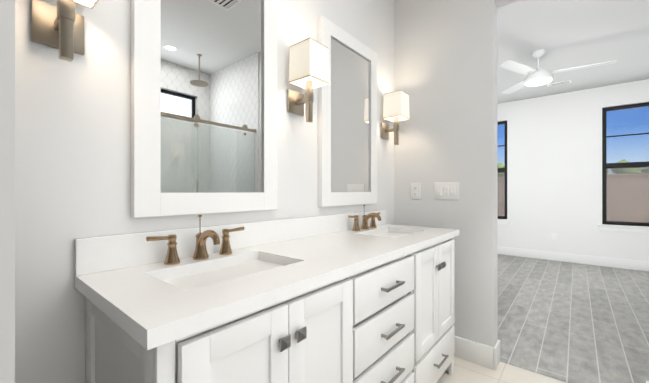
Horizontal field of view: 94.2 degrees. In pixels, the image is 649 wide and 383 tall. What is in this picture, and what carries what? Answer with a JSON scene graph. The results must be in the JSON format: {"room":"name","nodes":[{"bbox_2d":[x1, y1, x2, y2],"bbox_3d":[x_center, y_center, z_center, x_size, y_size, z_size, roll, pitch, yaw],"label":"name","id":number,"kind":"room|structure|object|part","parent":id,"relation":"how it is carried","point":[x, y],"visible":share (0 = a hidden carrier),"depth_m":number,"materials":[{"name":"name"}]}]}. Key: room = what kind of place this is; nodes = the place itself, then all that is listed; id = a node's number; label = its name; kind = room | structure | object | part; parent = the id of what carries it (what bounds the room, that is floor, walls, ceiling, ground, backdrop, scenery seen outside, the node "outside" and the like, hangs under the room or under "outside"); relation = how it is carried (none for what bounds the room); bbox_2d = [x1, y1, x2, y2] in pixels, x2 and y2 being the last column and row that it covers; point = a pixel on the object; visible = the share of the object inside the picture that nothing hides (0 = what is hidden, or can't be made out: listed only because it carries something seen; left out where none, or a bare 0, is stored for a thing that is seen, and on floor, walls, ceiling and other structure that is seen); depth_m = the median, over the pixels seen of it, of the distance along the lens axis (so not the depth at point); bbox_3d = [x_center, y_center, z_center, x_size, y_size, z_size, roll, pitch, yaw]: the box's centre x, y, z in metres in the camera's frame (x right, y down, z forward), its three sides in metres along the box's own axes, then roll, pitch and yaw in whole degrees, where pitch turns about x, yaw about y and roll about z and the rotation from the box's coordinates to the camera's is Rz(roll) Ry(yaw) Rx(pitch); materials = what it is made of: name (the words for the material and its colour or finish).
{"room":"bathroom","nodes":[
{"label":"bathroom","id":0,"kind":"room"},
{"bbox_2d":[0,0,14,382],"bbox_3d":[-0.849,-0.236,-0.126,0.120,2.750,1.360,0,0,40],"label":"wall","id":1,"kind":"structure","parent":0,"point":[7,191],"depth_m":0.35,"materials":[{"name":"paint"}]},
{"bbox_2d":[15,0,393,382],"bbox_3d":[-0.658,-0.235,1.038,0.120,2.750,3.630,0,0,40],"label":"wall","id":2,"kind":"structure","parent":0,"point":[72,150],"depth_m":0.89,"materials":[{"name":"paint"}]},
{"bbox_2d":[31,0,98,61],"bbox_3d":[-0.676,-0.526,0.786,0.170,0.370,0.143,0,0,40],"label":"sconce","id":3,"kind":"object","parent":2,"relation":"attached to","point":[60,26],"visible":1,"depth_m":0.80,"materials":[{"name":"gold metal"}]},
{"bbox_3d":[-0.666,-0.621,0.777,0.143,0.180,0.143,0,0,40],"label":"lamp shade","id":4,"kind":"part","parent":3,"relation":"part of","materials":[{"name":"white fabric"}]},
{"bbox_2d":[131,0,277,217],"bbox_3d":[-0.423,-0.445,1.198,0.030,1.059,0.600,0,0,40],"label":"mirror","id":5,"kind":"object","parent":2,"relation":"attached to","point":[204,106],"visible":0.98,"depth_m":1.15,"materials":[{"name":"paint"}]},
{"bbox_2d":[287,37,328,122],"bbox_3d":[-0.086,-0.525,1.492,0.170,0.370,0.143,0,0,40],"label":"sconce","id":6,"kind":"object","parent":2,"relation":"attached to","point":[309,68],"visible":0.98,"depth_m":1.46,"materials":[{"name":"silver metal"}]},
{"bbox_3d":[-0.075,-0.621,1.483,0.143,0.180,0.143,0,0,40],"label":"lamp shade","id":7,"kind":"part","parent":6,"relation":"part of","materials":[{"name":"white fabric"}]},
{"bbox_2d":[294,76,323,86],"bbox_3d":[-0.075,-0.621,1.483,0.134,0.156,0.134,0,0,40],"label":"diffuser","id":8,"kind":"object","parent":6,"relation":"attached to","point":[300,81],"depth_m":1.47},
{"bbox_2d":[318,15,376,206],"bbox_3d":[0.167,-0.445,1.904,0.030,1.059,0.600,0,0,40],"label":"mirror","id":9,"kind":"object","parent":2,"relation":"attached to","point":[347,135],"visible":1,"depth_m":1.86,"materials":[{"name":"paint"}]},
{"bbox_2d":[381,90,409,144],"bbox_3d":[0.514,-0.525,2.209,0.170,0.370,0.143,0,0,40],"label":"sconce","id":10,"kind":"object","parent":2,"relation":"attached to","point":[396,107],"visible":1,"depth_m":2.17,"materials":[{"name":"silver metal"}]},
{"bbox_3d":[0.524,-0.620,2.200,0.143,0.180,0.143,0,0,40],"label":"lamp shade","id":11,"kind":"part","parent":10,"relation":"part of","materials":[{"name":"white fabric"}]},
{"bbox_2d":[74,210,385,276],"bbox_3d":[-0.131,0.188,1.553,0.021,0.104,1.808,0,0,40],"label":"backsplash","id":12,"kind":"structure","parent":0,"relation":"attached to","point":[92,254],"depth_m":1.02,"materials":[{"name":"white stone"}]},
{"bbox_2d":[394,0,520,346],"bbox_3d":[1.435,-0.234,1.732,4.640,2.750,0.120,0,0,40],"label":"wall","id":13,"kind":"structure","parent":0,"point":[445,65],"depth_m":2.08,"materials":[{"name":"paint"}]},
{"bbox_2d":[411,183,420,198],"bbox_3d":[0.686,-0.005,2.273,0.076,0.122,0.008,0,0,40],"label":"duplex electrical outlet","id":14,"kind":"object","parent":13,"relation":"attached to","point":[415,190],"visible":1,"depth_m":2.27,"materials":[{"name":"white plastic"}]},
{"bbox_2d":[434,182,458,199],"bbox_3d":[0.859,-0.004,2.127,0.172,0.122,0.009,0,0,40],"label":"rocker light switch","id":15,"kind":"object","parent":13,"relation":"attached to","point":[446,190],"visible":1,"depth_m":2.12,"materials":[{"name":"white plastic"}]},
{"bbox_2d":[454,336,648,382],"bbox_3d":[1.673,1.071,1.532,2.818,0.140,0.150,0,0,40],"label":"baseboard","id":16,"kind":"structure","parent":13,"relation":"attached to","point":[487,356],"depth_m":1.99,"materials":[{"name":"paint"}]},
{"bbox_2d":[437,254,648,382],"bbox_3d":[1.583,1.171,1.907,4.640,0.060,7.840,0,0,40],"label":"floor","id":17,"kind":"structure","parent":0,"point":[568,322],"depth_m":2.55,"materials":[{"name":"grey tile"}]},
{"bbox_2d":[85,233,458,382],"bbox_3d":[0.076,0.708,1.377,0.564,0.864,1.755,0,0,40],"label":"bathroom vanity","id":18,"kind":"object","parent":17,"relation":"on","point":[363,297],"depth_m":0.91,"materials":[{"name":"paint"}]},
{"bbox_2d":[74,225,458,352],"bbox_3d":[0.067,0.258,1.387,0.538,0.036,1.808,0,0,40],"label":"countertop","id":19,"kind":"structure","parent":18,"relation":"on","point":[135,299],"depth_m":0.82,"materials":[{"name":"white stone"}]},
{"bbox_2d":[146,217,245,264],"bbox_3d":[-0.409,0.165,1.054,0.145,0.150,0.353,0,0,40],"label":"faucet","id":20,"kind":"object","parent":19,"relation":"on","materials":[{"name":"brown metal"}]},
{"bbox_2d":[162,257,289,288],"bbox_3d":[-0.300,0.339,0.973,0.278,0.153,0.439,0,0,40],"label":"sink","id":21,"kind":"object","parent":19,"relation":"in","point":[188,278],"depth_m":1.02,"materials":[{"name":"white ceramic"}]},
{"bbox_2d":[346,205,381,232],"bbox_3d":[0.292,0.165,1.892,0.145,0.150,0.353,0,0,40],"label":"faucet","id":22,"kind":"object","parent":19,"relation":"on","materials":[{"name":"brown metal"}]},
{"bbox_2d":[374,229,405,236],"bbox_3d":[0.401,0.340,1.811,0.278,0.153,0.438,0,0,40],"label":"sink","id":23,"kind":"object","parent":19,"relation":"in","point":[385,232],"depth_m":1.98,"materials":[{"name":"white ceramic"}]},
{"bbox_2d":[497,79,648,261],"bbox_3d":[4.059,-0.232,4.869,4.640,2.750,0.120,0,0,40],"label":"wall","id":24,"kind":"structure","parent":0,"point":[554,163],"depth_m":4.93,"materials":[{"name":"paint"}]},
{"bbox_2d":[497,121,506,218],"bbox_3d":[3.076,-0.392,5.705,0.680,1.790,0.059,0,0,40],"label":"window","id":25,"kind":"structure","parent":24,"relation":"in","point":[502,170],"depth_m":5.53,"materials":[{"name":"clear glass"}]},
{"bbox_3d":[3.073,-0.392,5.702,0.586,1.696,0.006,0,0,40],"label":"glass","id":26,"kind":"part","parent":25,"relation":"part of","materials":[{"name":"glass"}]},
{"bbox_2d":[498,219,510,224],"bbox_3d":[3.034,0.553,5.654,0.780,0.100,0.081,0,0,40],"label":"window sill","id":27,"kind":"structure","parent":24,"relation":"attached to","point":[503,221],"depth_m":5.45,"materials":[{"name":"paint"}]},
{"bbox_2d":[498,246,648,271],"bbox_3d":[4.014,1.073,4.815,4.400,0.140,0.019,0,0,40],"label":"baseboard","id":28,"kind":"structure","parent":24,"relation":"attached to","point":[602,261],"depth_m":4.78,"materials":[{"name":"paint"}]},
{"bbox_2d":[598,224,648,233],"bbox_3d":[4.522,0.552,4.410,0.780,0.100,0.081,0,0,40],"label":"window sill","id":29,"kind":"structure","parent":24,"relation":"attached to","point":[625,228],"depth_m":4.46,"materials":[{"name":"paint"}]},
{"bbox_2d":[602,102,648,225],"bbox_3d":[4.564,-0.393,4.460,0.680,1.790,0.059,0,0,40],"label":"window","id":30,"kind":"structure","parent":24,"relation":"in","point":[617,165],"depth_m":4.53,"materials":[{"name":"clear glass"}]},
{"bbox_2d":[497,0,648,103],"bbox_3d":[2.784,-1.668,3.346,4.640,0.120,4.094,0,0,40],"label":"ceiling","id":31,"kind":"structure","parent":0,"point":[564,34],"depth_m":3.26,"materials":[{"name":"paint"}]},
{"bbox_2d":[547,80,570,86],"bbox_3d":[3.477,-1.602,4.471,0.280,0.008,0.120,0,0,40],"label":"ceiling vent","id":32,"kind":"object","parent":31,"relation":"in","point":[559,83],"visible":0.98,"depth_m":4.47,"materials":[{"name":"paint"}]},
{"bbox_2d":[500,49,617,93],"bbox_3d":[2.521,-1.425,3.374,1.106,0.365,1.174,0,0,40],"label":"ceiling fan","id":33,"kind":"object","parent":31,"relation":"hanging from","point":[538,76],"visible":1,"depth_m":3.38,"materials":[{"name":"white plastic"}]},
{"label":"outside","id":34,"kind":"structure","parent":0,"visible":0},
{"bbox_3d":[9.018,1.277,10.954,26.000,0.060,15.580,0,0,40],"label":"ground","id":35,"kind":"structure","parent":34,"visible":0},
{"bbox_2d":[497,162,504,176],"bbox_3d":[6.629,-0.018,11.162,3.558,2.530,2.144,0,0,40],"label":"tree","id":36,"kind":"object","parent":35,"relation":"on","point":[499,164],"depth_m":11.63,"materials":[{"name":"green plant"}]},
{"bbox_2d":[498,173,648,222],"bbox_3d":[5.676,0.439,6.958,22.000,1.610,0.240,0,0,40],"label":"fence","id":37,"kind":"object","parent":35,"relation":"on","point":[613,197],"depth_m":6.31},
{"bbox_2d":[607,159,648,173],"bbox_3d":[9.204,0.158,8.068,3.213,2.174,2.149,0,0,40],"label":"tree","id":38,"kind":"object","parent":35,"relation":"on","point":[624,161],"depth_m":8.42,"materials":[{"name":"green plant"}]}
]}

